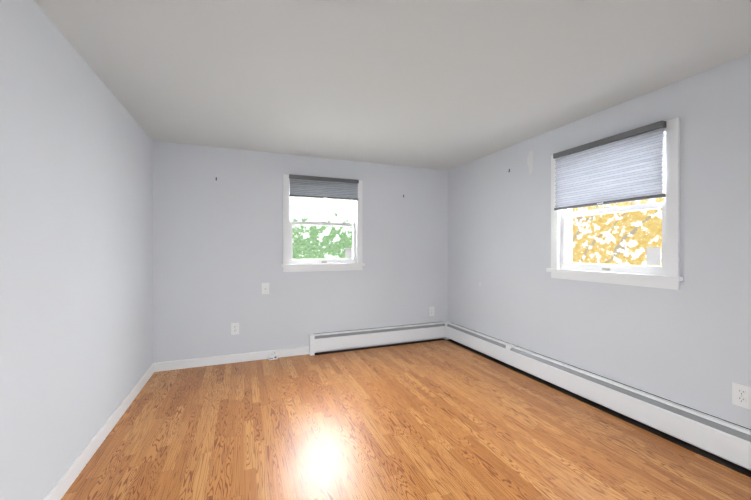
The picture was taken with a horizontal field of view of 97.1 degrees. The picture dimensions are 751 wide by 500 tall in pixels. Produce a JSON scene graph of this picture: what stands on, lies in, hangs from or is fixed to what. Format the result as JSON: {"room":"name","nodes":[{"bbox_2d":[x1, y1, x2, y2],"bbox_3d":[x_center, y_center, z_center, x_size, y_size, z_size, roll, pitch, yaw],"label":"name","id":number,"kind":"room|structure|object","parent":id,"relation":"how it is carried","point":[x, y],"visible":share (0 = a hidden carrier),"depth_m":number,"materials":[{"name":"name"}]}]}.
{"room":"empty bedroom","nodes":[
{"label":"empty bedroom","id":0,"kind":"room"},
{"bbox_2d":[0,0,152,499],"bbox_3d":[-1.500,0.075,1.075,0.200,2.440,5.130,0,0,-22],"label":"wall","id":1,"kind":"structure","parent":0,"point":[76,251],"depth_m":1.76,"materials":[{"name":"paint"}]},
{"bbox_2d":[43,363,153,499],"bbox_3d":[-1.438,1.247,1.212,0.014,0.095,4.930,0,0,-22],"label":"baseboard","id":2,"kind":"structure","parent":1,"relation":"attached to","point":[61,487],"depth_m":2.10,"materials":[{"name":"white"}]},
{"bbox_2d":[153,141,447,362],"bbox_3d":[-0.685,0.064,4.261,4.054,2.440,0.200,0,0,-22],"label":"wall","id":3,"kind":"structure","parent":0,"point":[217,253],"depth_m":3.91,"materials":[{"name":"paint"}]},
{"bbox_2d":[154,346,308,371],"bbox_3d":[-1.577,1.238,3.799,1.624,0.095,0.014,0,0,-22],"label":"baseboard","id":4,"kind":"structure","parent":3,"relation":"attached to","point":[203,361],"depth_m":3.75,"materials":[{"name":"white"}]},
{"bbox_2d":[231,323,238,334],"bbox_3d":[-1.603,0.900,3.790,0.084,0.132,0.009,0,0,-22],"label":"electrical outlet","id":5,"kind":"object","parent":3,"relation":"attached to","point":[234,328],"visible":1,"depth_m":3.79,"materials":[{"name":"white plastic"}]},
{"bbox_2d":[262,283,268,293],"bbox_3d":[-1.296,0.455,3.909,0.084,0.132,0.009,0,0,-22],"label":"electrical outlet","id":6,"kind":"object","parent":3,"relation":"attached to","point":[265,288],"visible":1,"depth_m":3.91,"materials":[{"name":"white plastic"}]},
{"bbox_2d":[281,174,364,271],"bbox_3d":[-0.659,-0.321,4.206,1.048,1.170,0.220,0,0,-22],"label":"window","id":7,"kind":"structure","parent":3,"relation":"in","point":[305,186],"depth_m":4.14,"materials":[{"name":"white"}]},
{"bbox_2d":[429,307,433,315],"bbox_3d":[0.803,0.877,4.739,0.084,0.132,0.009,0,0,-22],"label":"electrical outlet","id":8,"kind":"object","parent":3,"relation":"attached to","point":[431,311],"visible":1,"depth_m":4.74,"materials":[{"name":"white plastic"}]},
{"bbox_2d":[33,0,750,170],"bbox_3d":[0.256,-1.198,1.871,4.054,0.100,5.330,0,0,-22],"label":"ceiling","id":9,"kind":"structure","parent":0,"point":[447,85],"depth_m":2.05,"materials":[{"name":"paint"}]},
{"bbox_2d":[61,340,750,499],"bbox_3d":[0.256,1.342,1.880,4.054,0.100,5.330,0,0,-22],"label":"floor","id":10,"kind":"structure","parent":0,"point":[441,420],"depth_m":2.24,"materials":[{"name":"brown wood"}]},
{"bbox_2d":[268,352,277,359],"bbox_3d":[-1.208,1.249,3.905,0.096,0.073,0.050,0,0,-30],"label":"box","id":11,"kind":"object","parent":10,"relation":"on","point":[274,356],"visible":1,"depth_m":3.89,"materials":[{"name":"white plastic"}]},
{"bbox_2d":[309,322,445,355],"bbox_3d":[0.091,1.161,4.419,1.932,0.244,0.084,0,0,-22],"label":"baseboard heater","id":12,"kind":"object","parent":10,"relation":"on","point":[340,341],"visible":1,"depth_m":4.36,"materials":[{"name":"white metal"}]},
{"bbox_2d":[443,321,450,339],"bbox_3d":[1.028,1.160,4.789,0.082,0.244,0.082,0,0,-22],"label":"baseboard heater","id":13,"kind":"object","parent":10,"relation":"on","point":[446,324],"visible":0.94,"depth_m":4.75,"materials":[{"name":"white metal"}]},
{"bbox_2d":[446,323,750,477],"bbox_3d":[1.931,1.168,2.496,0.084,0.244,4.848,0,0,-22],"label":"baseboard heater","id":14,"kind":"object","parent":10,"relation":"on","point":[720,441],"visible":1,"depth_m":2.49,"materials":[{"name":"white metal"}]},
{"bbox_2d":[447,54,750,428],"bbox_3d":[2.084,0.070,2.489,0.201,2.440,5.130,0,0,-22],"label":"wall","id":15,"kind":"structure","parent":0,"point":[688,343],"depth_m":2.49,"materials":[{"name":"paint"}]},
{"bbox_2d":[546,117,682,289],"bbox_3d":[1.922,-0.316,2.737,0.220,1.170,1.048,0,0,-22],"label":"window","id":16,"kind":"structure","parent":15,"relation":"in","point":[627,166],"depth_m":2.56,"materials":[{"name":"white"}]},
{"bbox_2d":[732,382,750,409],"bbox_3d":[2.178,0.867,1.972,0.009,0.132,0.084,0,0,-22],"label":"electrical outlet","id":17,"kind":"object","parent":15,"relation":"attached to","point":[741,395],"visible":1,"depth_m":1.97,"materials":[{"name":"white plastic"}]},
{"label":"outside","id":18,"kind":"structure","parent":0,"visible":0},
{"bbox_2d":[292,197,352,258],"bbox_3d":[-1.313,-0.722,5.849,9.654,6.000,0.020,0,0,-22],"label":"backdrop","id":19,"kind":"structure","parent":18,"point":[341,213],"depth_m":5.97,"materials":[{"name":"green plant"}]},
{"bbox_2d":[572,142,664,265],"bbox_3d":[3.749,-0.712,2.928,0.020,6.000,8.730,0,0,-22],"label":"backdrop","id":20,"kind":"structure","parent":18,"point":[639,251],"depth_m":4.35,"materials":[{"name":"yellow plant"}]}
]}

